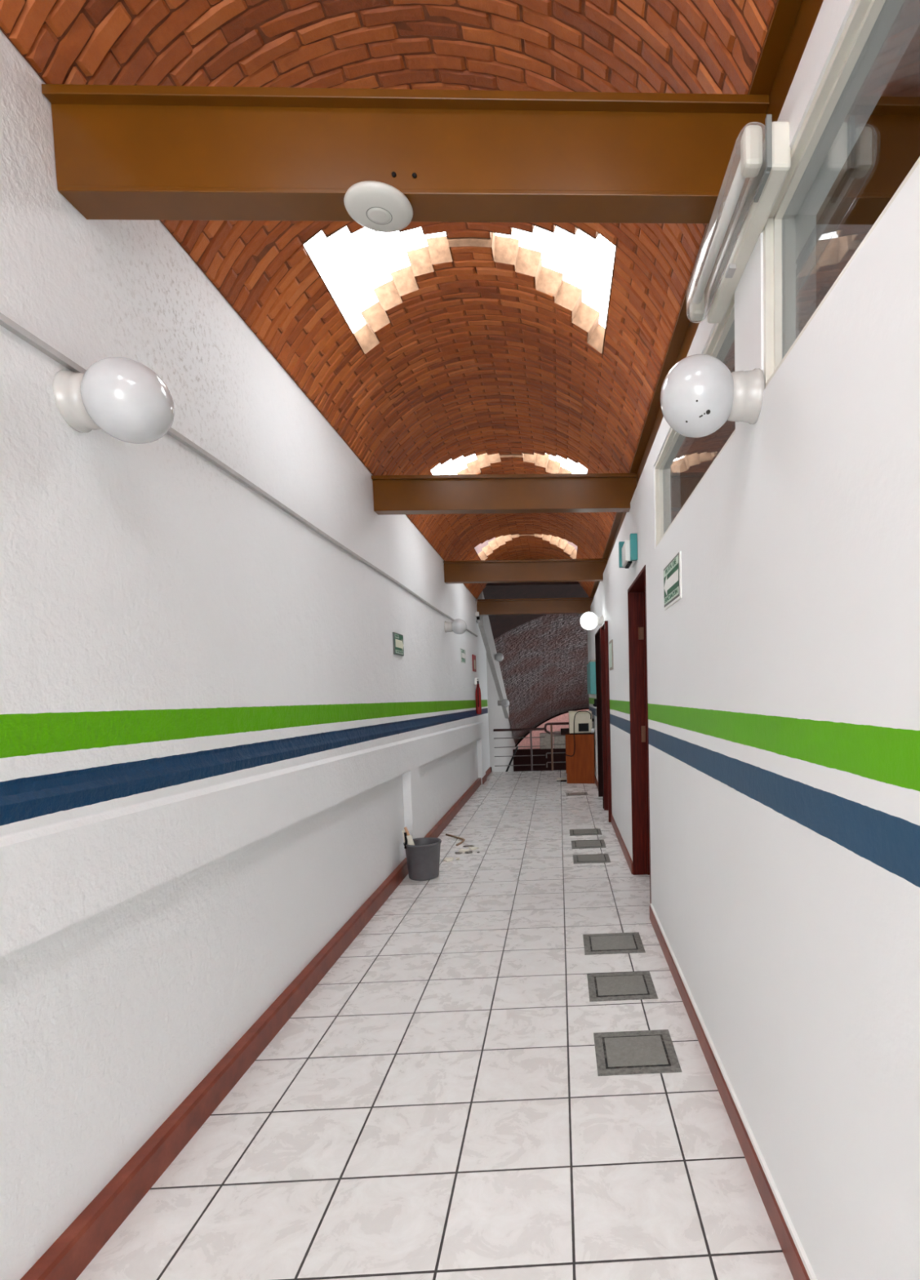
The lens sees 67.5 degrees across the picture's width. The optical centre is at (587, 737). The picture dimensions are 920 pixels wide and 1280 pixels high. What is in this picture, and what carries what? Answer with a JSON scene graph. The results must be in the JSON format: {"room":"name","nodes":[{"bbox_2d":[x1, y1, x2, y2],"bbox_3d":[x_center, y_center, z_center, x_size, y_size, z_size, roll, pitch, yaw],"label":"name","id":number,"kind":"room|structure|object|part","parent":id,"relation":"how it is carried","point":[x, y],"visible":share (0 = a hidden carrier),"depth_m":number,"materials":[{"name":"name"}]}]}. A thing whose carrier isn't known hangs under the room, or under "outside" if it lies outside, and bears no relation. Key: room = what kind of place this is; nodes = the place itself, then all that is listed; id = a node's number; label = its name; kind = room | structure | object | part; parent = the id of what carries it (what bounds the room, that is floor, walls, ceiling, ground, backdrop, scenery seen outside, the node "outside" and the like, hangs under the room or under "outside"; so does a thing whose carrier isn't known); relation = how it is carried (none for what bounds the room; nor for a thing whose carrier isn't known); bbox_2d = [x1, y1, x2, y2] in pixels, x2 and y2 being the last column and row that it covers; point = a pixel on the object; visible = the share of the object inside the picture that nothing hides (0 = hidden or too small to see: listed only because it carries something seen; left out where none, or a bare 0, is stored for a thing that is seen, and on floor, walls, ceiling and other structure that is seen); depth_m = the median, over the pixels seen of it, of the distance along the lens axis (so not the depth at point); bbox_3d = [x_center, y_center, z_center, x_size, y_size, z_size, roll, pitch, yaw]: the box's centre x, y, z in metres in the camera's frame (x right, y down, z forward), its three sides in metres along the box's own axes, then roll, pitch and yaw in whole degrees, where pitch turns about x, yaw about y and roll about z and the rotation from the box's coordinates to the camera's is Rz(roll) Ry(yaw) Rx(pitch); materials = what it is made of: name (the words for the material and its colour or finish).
{"room":"corridor","nodes":[
{"label":"corridor","id":0,"kind":"room"},
{"bbox_2d":[0,30,489,1279],"bbox_3d":[-1.544,-0.371,3.942,0.364,3.045,15.350,-1,4,-2],"label":"wall","id":1,"kind":"structure","parent":0,"point":[216,746],"depth_m":2.08,"materials":[{"name":"paint"}]},
{"bbox_2d":[52,356,174,444],"bbox_3d":[-1.199,-0.863,1.726,0.241,0.200,0.200,-1,4,-2],"label":"globe lamp","id":2,"kind":"object","parent":1,"relation":"attached to","point":[122,397],"visible":1,"depth_m":1.67,"materials":[{"name":"white glass"}]},
{"bbox_2d":[0,312,477,636],"bbox_3d":[-1.382,-1.058,3.337,0.020,0.026,13.825,-1,4,-2],"label":"cable trunking","id":3,"kind":"object","parent":1,"relation":"attached to","point":[5,322],"visible":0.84,"depth_m":2.36,"materials":[{"name":"white plastic"}]},
{"bbox_2d":[20,766,490,1279],"bbox_3d":[-1.357,1.094,4.053,0.076,0.098,15.350,-1,4,-2],"label":"baseboard","id":4,"kind":"structure","parent":1,"relation":"attached to","point":[66,1259],"depth_m":2.15,"materials":[{"name":"brown wood"}]},
{"bbox_2d":[392,631,404,656],"bbox_3d":[-1.451,-0.714,5.147,0.018,0.164,0.290,-1,4,-2],"label":"exit sign","id":5,"kind":"object","parent":1,"relation":"attached to","point":[397,639],"visible":1,"depth_m":5.10,"materials":[{"name":"plastic"}]},
{"bbox_2d":[444,618,466,634],"bbox_3d":[-1.450,-1.217,7.374,0.238,0.170,0.170,-1,4,-2],"label":"globe lamp","id":6,"kind":"object","parent":1,"relation":"attached to","point":[458,626],"visible":1,"depth_m":7.32,"materials":[{"name":"white glass"}]},
{"bbox_3d":[-1.416,-1.218,7.375,0.170,0.170,0.170,-1,4,-2],"label":"globe","id":7,"kind":"part","parent":6,"relation":"part of"},
{"bbox_2d":[460,648,465,663],"bbox_3d":[-1.608,-1.051,8.648,0.018,0.180,0.370,-1,4,-2],"label":"exit sign","id":8,"kind":"object","parent":1,"relation":"attached to","point":[462,651],"visible":1,"depth_m":8.59,"materials":[{"name":"plastic"}]},
{"bbox_2d":[471,654,476,671],"bbox_3d":[-1.660,-1.085,9.812,0.016,0.240,0.340,-1,4,-2],"label":"sign","id":9,"kind":"object","parent":1,"relation":"attached to","point":[473,657],"visible":1,"depth_m":9.74,"materials":[{"name":"red plastic"}]},
{"bbox_2d":[474,677,481,714],"bbox_3d":[-1.606,-0.611,9.864,0.090,0.535,0.081,2,6,43],"label":"fire extinguisher","id":10,"kind":"object","parent":1,"relation":"attached to","point":[478,703],"visible":1,"depth_m":9.84,"materials":[{"name":"red metal"}]},
{"bbox_2d":[0,0,777,599],"bbox_3d":[-0.538,-2.041,3.289,1.946,0.787,14.194,-1,4,-2],"label":"ceiling","id":11,"kind":"structure","parent":0,"point":[481,348],"depth_m":2.74,"materials":[{"name":"brick"}]},
{"bbox_2d":[41,84,768,223],"bbox_3d":[-0.434,-1.506,1.747,1.794,0.226,0.135,-1,4,-2],"label":"cross beam","id":12,"kind":"structure","parent":11,"relation":"attached to","point":[122,152],"depth_m":1.71,"materials":[{"name":"brown paint"}]},
{"bbox_2d":[343,181,413,232],"bbox_3d":[-0.543,-1.372,1.747,0.172,0.034,0.172,-1,4,-2],"label":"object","id":13,"kind":"object","parent":12,"relation":"attached to","point":[375,206],"visible":1,"depth_m":1.72,"materials":[{"name":"white plastic"}]},
{"bbox_2d":[365,206,392,224],"bbox_3d":[-0.543,-1.357,1.748,0.067,0.001,0.067,-1,4,-2],"label":"ring light","id":14,"kind":"object","parent":13,"relation":"on","point":[374,215],"depth_m":1.75,"materials":[{"name":"white plastic"}]},
{"bbox_2d":[475,601,479,623],"bbox_3d":[-1.669,-1.913,10.185,0.067,0.363,0.080,-1,4,-2],"label":"socket","id":15,"kind":"object","parent":11,"relation":"hanging from","point":[477,613],"visible":1,"depth_m":10.17,"materials":[{"name":"white plastic"}]},
{"bbox_2d":[371,472,636,515],"bbox_3d":[-0.561,-1.677,4.629,1.794,0.226,0.135,-1,4,-2],"label":"cross beam","id":16,"kind":"structure","parent":11,"relation":"attached to","point":[455,494],"depth_m":4.59,"materials":[{"name":"brown paint"}]},
{"bbox_2d":[443,558,607,583],"bbox_3d":[-0.685,-1.846,7.452,1.794,0.226,0.135,-1,4,-2],"label":"cross beam","id":17,"kind":"structure","parent":11,"relation":"attached to","point":[586,569],"depth_m":7.41,"materials":[{"name":"brown paint"}]},
{"bbox_2d":[475,597,593,615],"bbox_3d":[-0.812,-2.018,10.344,1.794,0.226,0.135,-1,4,-2],"label":"cross beam","id":18,"kind":"structure","parent":11,"relation":"attached to","point":[566,605],"depth_m":10.30,"materials":[{"name":"brown paint"}]},
{"bbox_2d":[75,769,793,1279],"bbox_3d":[-0.174,1.240,4.076,2.928,0.250,15.470,-1,4,-2],"label":"floor","id":19,"kind":"structure","parent":0,"point":[437,1106],"depth_m":2.20,"materials":[{"name":"tile"}]},
{"bbox_2d":[403,837,441,880],"bbox_3d":[-1.254,0.926,5.120,0.282,0.276,0.282,-1,4,-2],"label":"bucket","id":20,"kind":"object","parent":19,"relation":"on","point":[423,858],"visible":0.94,"depth_m":5.02,"materials":[{"name":"grey plastic"}]},
{"bbox_2d":[401,830,408,844],"bbox_3d":[-1.346,0.866,5.061,0.095,0.350,0.035,-5,5,-40],"label":"scrap","id":21,"kind":"object","parent":20,"relation":"in","point":[402,831],"visible":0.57,"depth_m":5.03,"materials":[{"name":"black plastic"}]},
{"bbox_2d":[404,826,409,835],"bbox_3d":[-1.305,0.861,5.054,0.141,0.393,0.024,-3,4,-17],"label":"wooden stick","id":22,"kind":"object","parent":20,"relation":"in","point":[405,828],"visible":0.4,"depth_m":5.02,"materials":[{"name":"beige wood"}]},
{"bbox_2d":[404,832,414,848],"bbox_3d":[-1.325,0.790,5.022,0.097,0.166,0.020,-1,4,-2],"label":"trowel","id":23,"kind":"object","parent":20,"relation":"in","point":[409,838],"visible":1,"depth_m":5.01,"materials":[{"name":"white plastic"}]},
{"bbox_3d":[-1.361,0.769,5.019,0.027,0.122,0.020,-1,4,-2],"label":"handle","id":24,"kind":"part","parent":23,"relation":"part of","materials":[{"name":"black plastic"}]},
{"bbox_3d":[-1.314,0.800,5.020,0.075,0.145,0.009,-1,4,-2],"label":"blade","id":25,"kind":"part","parent":23,"relation":"part of","materials":[{"name":"silver metal"}]},
{"bbox_2d":[443,857,453,862],"bbox_3d":[-1.167,1.017,5.612,0.076,0.020,0.090,-1,4,8],"label":"scrap","id":26,"kind":"object","parent":19,"relation":"on","point":[446,859],"visible":1,"depth_m":5.62,"materials":[{"name":"beige paper"}]},
{"bbox_2d":[445,833,465,845],"bbox_3d":[-1.248,0.965,6.399,0.121,0.020,0.519,-3,4,-23],"label":"stick","id":27,"kind":"object","parent":19,"relation":"on","point":[446,834],"visible":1,"depth_m":6.41,"materials":[{"name":"brown wood"}]},
{"bbox_2d":[457,848,469,853],"bbox_3d":[-1.091,0.993,5.914,0.092,0.022,0.104,-1,4,-2],"label":"scrap","id":28,"kind":"object","parent":19,"relation":"on","point":[463,851],"visible":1,"depth_m":5.88,"materials":[{"name":"beige paper"}]},
{"bbox_2d":[462,844,474,847],"bbox_3d":[-1.083,0.981,6.106,0.108,0.017,0.057,-1,4,-2],"label":"scrap","id":29,"kind":"object","parent":19,"relation":"on","point":[465,846],"visible":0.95,"depth_m":6.09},
{"bbox_2d":[468,846,478,849],"bbox_3d":[-1.028,0.987,6.012,0.072,0.017,0.080,3,6,45],"label":"scrap","id":30,"kind":"object","parent":19,"relation":"on","point":[469,847],"visible":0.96,"depth_m":6.00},
{"bbox_2d":[556,777,566,780],"bbox_3d":[-0.414,0.651,10.571,0.150,0.011,0.280,-1,4,-2],"label":"sheet","id":31,"kind":"object","parent":19,"relation":"on","point":[557,779],"visible":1,"depth_m":10.54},
{"bbox_2d":[565,791,587,795],"bbox_3d":[-0.150,0.759,9.043,0.291,0.010,0.265,-1,4,-2],"label":"floor plate","id":32,"kind":"object","parent":19,"relation":"on","point":[582,793],"visible":1,"depth_m":9.02,"materials":[{"name":"grey metal"}]},
{"bbox_2d":[560,728,595,783],"bbox_3d":[-0.179,0.266,10.665,0.488,0.757,1.400,-1,4,-2],"label":"desk","id":33,"kind":"object","parent":19,"relation":"on","point":[580,767],"visible":0.79,"depth_m":10.03,"materials":[{"name":"orange wood"}]},
{"bbox_3d":[-0.171,0.229,11.330,0.413,0.735,0.030,-1,4,-2],"label":"panel","id":34,"kind":"part","parent":33,"relation":"part of","materials":[{"name":"grey wood"}]},
{"bbox_2d":[565,710,593,756],"bbox_3d":[-0.134,-0.074,10.194,0.433,0.675,0.476,-1,4,-2],"label":"office machine","id":35,"kind":"object","parent":33,"relation":"on","point":[580,722],"visible":1,"depth_m":9.99,"materials":[{"name":"beige plastic"}]},
{"bbox_3d":[-0.071,-0.225,9.998,0.262,0.290,0.020,-1,4,-2],"label":"frame","id":36,"kind":"part","parent":35,"relation":"part of","materials":[{"name":"beige plastic"}]},
{"bbox_2d":[569,828,602,835],"bbox_3d":[-0.025,0.930,6.608,0.310,0.010,0.291,-1,4,-2],"label":"floor plate","id":37,"kind":"object","parent":19,"relation":"on","point":[586,831],"visible":1,"depth_m":6.58,"materials":[{"name":"grey metal"}]},
{"bbox_2d":[571,839,606,848],"bbox_3d":[0.003,0.966,6.094,0.304,0.010,0.325,-1,4,-2],"label":"floor plate","id":38,"kind":"object","parent":19,"relation":"on","point":[575,844],"visible":1,"depth_m":6.06,"materials":[{"name":"grey metal"}]},
{"bbox_2d":[573,853,610,863],"bbox_3d":[0.028,1.003,5.567,0.301,0.010,0.292,-1,4,-2],"label":"floor plate","id":39,"kind":"object","parent":19,"relation":"on","point":[588,858],"visible":1,"depth_m":5.55,"materials":[{"name":"grey metal"}]},
{"bbox_2d":[582,932,645,955],"bbox_3d":[0.138,1.133,3.703,0.322,0.010,0.298,-1,4,-2],"label":"floor plate","id":40,"kind":"object","parent":19,"relation":"on","point":[628,942],"visible":1,"depth_m":3.68,"materials":[{"name":"grey metal"}]},
{"bbox_2d":[586,971,657,1001],"bbox_3d":[0.156,1.171,3.168,0.309,0.010,0.294,-1,4,-2],"label":"floor plate","id":41,"kind":"object","parent":19,"relation":"on","point":[637,985],"visible":1,"depth_m":3.15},
{"bbox_2d":[593,1029,681,1075],"bbox_3d":[0.183,1.211,2.592,0.307,0.010,0.306,-1,4,-2],"label":"floor plate","id":42,"kind":"object","parent":19,"relation":"on","point":[644,1051],"visible":1,"depth_m":2.57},
{"bbox_2d":[486,657,518,772],"bbox_3d":[-2.077,-0.545,15.321,0.374,6.600,9.900,-1,4,-2],"label":"wall","id":43,"kind":"structure","parent":0,"point":[496,718],"depth_m":13.40,"materials":[{"name":"white paint"}]},
{"bbox_2d":[477,591,509,718],"bbox_3d":[-1.779,-1.395,12.976,0.086,2.255,4.880,-1,4,-2],"label":"trim","id":44,"kind":"structure","parent":43,"relation":"attached to","point":[484,625],"depth_m":12.03,"materials":[{"name":"white paint"}]},
{"bbox_2d":[494,652,503,661],"bbox_3d":[-1.628,-1.474,12.315,0.170,0.164,0.164,-1,4,-2],"label":"globe lamp","id":45,"kind":"object","parent":43,"relation":"attached to","point":[499,656],"visible":1,"depth_m":12.26,"materials":[{"name":"white glass"}]},
{"bbox_2d":[497,698,509,707],"bbox_3d":[-1.724,-0.704,13.770,0.238,0.170,0.170,-1,4,-2],"label":"globe lamp","id":46,"kind":"object","parent":43,"relation":"attached to","point":[504,703],"visible":1,"depth_m":13.72,"materials":[{"name":"white glass"}]},
{"bbox_3d":[-1.690,-0.704,13.771,0.170,0.170,0.170,-1,4,-2],"label":"globe","id":47,"kind":"part","parent":46,"relation":"part of"},
{"bbox_2d":[490,722,568,772],"bbox_3d":[-0.960,0.071,13.084,1.658,0.837,2.637,-1,4,-2],"label":"stair railing","id":48,"kind":"object","parent":43,"relation":"attached to","point":[551,724],"visible":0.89,"depth_m":11.79,"materials":[{"name":"grey metal"}]},
{"bbox_2d":[506,746,518,771],"bbox_3d":[-1.407,0.401,12.457,0.036,0.440,0.646,0,4,14],"label":"stair stringer","id":49,"kind":"object","parent":48,"relation":"attached to","point":[516,749],"visible":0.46,"depth_m":12.43,"materials":[{"name":"black metal"}]},
{"bbox_3d":[-0.938,-0.190,11.774,1.430,0.131,0.044,-1,4,-2],"label":"handrail","id":50,"kind":"part","parent":48,"relation":"part of","materials":[{"name":"metal"}]},
{"bbox_3d":[-0.993,0.225,11.800,0.032,0.715,0.032,-1,4,-2],"label":"post","id":51,"kind":"part","parent":48,"relation":"part of","materials":[{"name":"metal"}]},
{"bbox_3d":[-0.633,0.173,11.812,0.032,0.800,0.032,-1,4,-2],"label":"post","id":52,"kind":"part","parent":48,"relation":"part of","materials":[{"name":"metal"}]},
{"bbox_3d":[-0.503,-0.099,13.106,0.093,0.357,2.692,0,4,11],"label":"descending handrail","id":53,"kind":"part","parent":48,"relation":"part of","materials":[{"name":"metal"}]},
{"bbox_2d":[515,707,589,746],"bbox_3d":[0.141,-0.314,18.586,4.333,1.036,0.044,-1,4,-2],"label":"trim","id":54,"kind":"structure","parent":43,"relation":"attached to","point":[566,712],"depth_m":18.51,"materials":[{"name":"brown wood"}]},
{"bbox_2d":[474,537,580,586],"bbox_3d":[0.733,-2.974,10.363,4.964,1.180,0.050,-1,4,-2],"label":"skylight","id":55,"kind":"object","parent":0,"point":[478,548],"depth_m":10.30,"materials":[{"name":"white glass"}]},
{"bbox_2d":[482,584,589,639],"bbox_3d":[0.789,-2.524,11.385,5.100,1.548,1.920,-1,4,-2],"label":"ceiling","id":56,"kind":"structure","parent":0,"point":[500,624],"depth_m":11.60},
{"bbox_2d":[512,748,565,771],"bbox_3d":[0.533,1.380,18.005,4.986,2.260,0.150,-1,4,-2],"label":"wall","id":57,"kind":"structure","parent":0,"point":[521,760],"depth_m":17.79,"materials":[{"name":"brown wood"}]},
{"bbox_2d":[539,733,553,749],"bbox_3d":[-1.098,0.085,17.846,0.350,0.420,0.160,-1,4,-2],"label":"stone block","id":58,"kind":"object","parent":57,"relation":"on","point":[546,741],"visible":0.8,"depth_m":17.77,"materials":[{"name":"grey stone"}]},
{"bbox_2d":[553,731,565,748],"bbox_3d":[-0.719,0.060,17.861,0.370,0.450,0.160,-1,4,-2],"label":"stone block","id":59,"kind":"object","parent":57,"relation":"on","point":[557,740],"visible":0.53,"depth_m":17.79,"materials":[{"name":"grey stone"}]},
{"bbox_2d":[493,613,589,745],"bbox_3d":[0.601,-1.278,15.413,5.000,3.320,6.250,-1,4,-2],"label":"ceiling","id":60,"kind":"structure","parent":0,"point":[544,664],"depth_m":14.73,"materials":[{"name":"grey brick"}]},
{"bbox_2d":[518,709,589,749],"bbox_3d":[0.278,-0.552,20.291,5.500,5.800,0.200,-1,4,-2],"label":"wall","id":61,"kind":"structure","parent":0,"point":[564,717],"depth_m":20.15,"materials":[{"name":"pink paint"}]},
{"bbox_2d":[586,0,919,1279],"bbox_3d":[0.423,-0.238,4.039,0.140,2.675,15.350,-1,4,-2],"label":"wall","id":62,"kind":"structure","parent":0,"point":[784,675],"depth_m":1.45,"materials":[{"name":"paint"}]},
{"bbox_2d":[586,659,595,693],"bbox_3d":[0.054,-0.872,9.748,0.089,0.475,0.950,-1,4,-2],"label":"panel","id":63,"kind":"object","parent":62,"relation":"attached to","point":[591,666],"visible":0.88,"depth_m":9.28,"materials":[{"name":"plastic"}]},
{"bbox_2d":[580,612,604,630],"bbox_3d":[0.047,-1.308,7.534,0.266,0.196,0.196,-1,4,-2],"label":"globe lamp","id":64,"kind":"object","parent":62,"relation":"attached to","point":[588,620],"visible":0.98,"depth_m":7.47,"materials":[{"name":"white glass"}]},
{"bbox_3d":[0.012,-1.307,7.533,0.196,0.196,0.196,-1,4,-2],"label":"globe","id":65,"kind":"part","parent":64,"relation":"part of"},
{"bbox_2d":[593,698,596,706],"bbox_3d":[0.102,-0.477,9.221,0.059,0.110,0.100,-1,4,-2],"label":"phone","id":66,"kind":"object","parent":62,"relation":"attached to","point":[595,700],"visible":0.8,"depth_m":9.17,"materials":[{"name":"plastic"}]},
{"bbox_2d":[595,628,604,808],"bbox_3d":[0.241,-0.246,8.265,0.215,2.100,0.910,-1,4,-2],"label":"door","id":67,"kind":"structure","parent":62,"relation":"in","point":[597,641],"depth_m":8.67,"materials":[{"name":"brown wood"}]},
{"bbox_2d":[600,620,612,822],"bbox_3d":[0.284,-0.183,7.358,0.210,2.100,0.730,-1,4,-2],"label":"door","id":68,"kind":"structure","parent":62,"relation":"in","point":[604,628],"depth_m":7.63,"materials":[{"name":"red wood"}]},
{"bbox_2d":[608,639,613,670],"bbox_3d":[0.226,-0.802,6.554,0.012,0.283,0.340,-1,4,-2],"label":"notice","id":69,"kind":"object","parent":62,"relation":"attached to","point":[611,642],"visible":1,"depth_m":6.47,"materials":[{"name":"white paper"}]},
{"bbox_2d":[618,533,637,568],"bbox_3d":[0.264,-1.232,4.449,0.091,0.183,0.320,-1,4,-2],"label":"sign","id":70,"kind":"object","parent":62,"relation":"attached to","point":[628,549],"visible":1,"depth_m":4.34,"materials":[{"name":"teal plastic"}]},
{"bbox_3d":[0.238,-1.248,4.587,0.052,0.170,0.040,-1,4,-2],"label":"plate","id":71,"kind":"part","parent":70,"relation":"part of","materials":[{"name":"teal plastic"}]},
{"bbox_3d":[0.293,-1.221,4.313,0.044,0.167,0.045,-1,4,-2],"label":"plate","id":72,"kind":"part","parent":70,"relation":"part of","materials":[{"name":"teal plastic"}]},
{"bbox_2d":[627,564,651,904],"bbox_3d":[0.425,0.007,4.508,0.179,2.120,0.990,-1,4,-2],"label":"door","id":73,"kind":"structure","parent":62,"relation":"in","point":[637,599],"depth_m":4.97,"materials":[{"name":"red wood"}]},
{"bbox_3d":[0.412,-0.026,4.977,0.032,0.120,0.007,-1,4,-2],"label":"strike plate","id":74,"kind":"part","parent":73,"relation":"part of","materials":[{"name":"gold metal"}]},
{"bbox_2d":[663,551,681,609],"bbox_3d":[0.379,-0.700,3.036,0.009,0.194,0.430,-1,4,-2],"label":"exit sign","id":75,"kind":"object","parent":62,"relation":"attached to","point":[673,571],"visible":1,"depth_m":2.98,"materials":[{"name":"plastic"}]},
{"bbox_3d":[0.375,-0.771,3.041,0.002,0.032,0.390,-1,4,-2],"label":"text panel","id":76,"kind":"part","parent":75,"relation":"part of","materials":[{"name":"plastic"}]},
{"bbox_3d":[0.376,-0.706,3.046,0.002,0.094,0.390,-1,4,-2],"label":"green panel","id":77,"kind":"part","parent":75,"relation":"part of","materials":[{"name":"plastic"}]},
{"bbox_3d":[0.378,-0.641,3.050,0.002,0.032,0.390,-1,4,-2],"label":"text panel","id":78,"kind":"part","parent":75,"relation":"part of","materials":[{"name":"plastic"}]},
{"bbox_2d":[654,296,735,546],"bbox_3d":[0.412,-1.154,2.735,0.042,0.428,1.620,-1,4,-2],"label":"window","id":79,"kind":"structure","parent":62,"relation":"in","point":[721,330],"depth_m":3.08,"materials":[{"name":"white metal"}]},
{"bbox_2d":[595,776,809,1279],"bbox_3d":[0.378,1.054,4.127,0.014,0.088,15.350,-1,4,-2],"label":"baseboard","id":80,"kind":"structure","parent":62,"relation":"attached to","point":[797,1268],"depth_m":2.08,"materials":[{"name":"brown wood"}]},
{"bbox_2d":[650,903,817,1279],"bbox_3d":[0.548,1.273,0.262,0.011,0.015,7.600,-1,4,-2],"label":"trim","id":81,"kind":"structure","parent":80,"relation":"on","point":[790,1226],"depth_m":1.95,"materials":[{"name":"white paint"}]},
{"bbox_2d":[590,0,823,597],"bbox_3d":[0.385,-1.663,3.912,0.137,0.397,15.300,-1,4,-2],"label":"beam","id":82,"kind":"structure","parent":62,"relation":"attached to","point":[792,24],"depth_m":1.68,"materials":[{"name":"brown paint"}]},
{"bbox_2d":[660,354,764,437],"bbox_3d":[0.312,-0.878,1.731,0.251,0.192,0.192,-1,4,-2],"label":"globe lamp","id":83,"kind":"object","parent":62,"relation":"attached to","point":[700,393],"visible":1,"depth_m":1.68,"materials":[{"name":"white glass"}]},
{"bbox_2d":[686,114,791,323],"bbox_3d":[0.370,-1.301,1.760,0.115,0.113,0.636,-1,4,-2],"label":"fitting","id":84,"kind":"object","parent":62,"relation":"attached to","point":[767,165],"visible":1,"depth_m":1.64,"materials":[{"name":"white plastic"}]},
{"bbox_2d":[763,0,919,387],"bbox_3d":[0.527,-0.972,0.144,0.042,0.428,3.080,-1,4,-2],"label":"window","id":85,"kind":"structure","parent":62,"relation":"in","point":[863,16],"depth_m":1.41,"materials":[{"name":"white metal"}]},
{"bbox_2d":[680,25,919,508],"bbox_3d":[2.325,-1.775,1.632,3.530,0.105,8.600,-1,4,-2],"label":"ceiling","id":86,"kind":"structure","parent":0,"point":[836,244],"depth_m":2.43,"materials":[{"name":"red brown brick"}]},
{"bbox_2d":[816,96,919,224],"bbox_3d":[2.320,-1.577,1.864,3.530,0.226,0.135,-1,4,-2],"label":"beam","id":87,"kind":"structure","parent":86,"relation":"attached to","point":[887,147],"depth_m":1.76,"materials":[{"name":"brown paint"}]}
]}

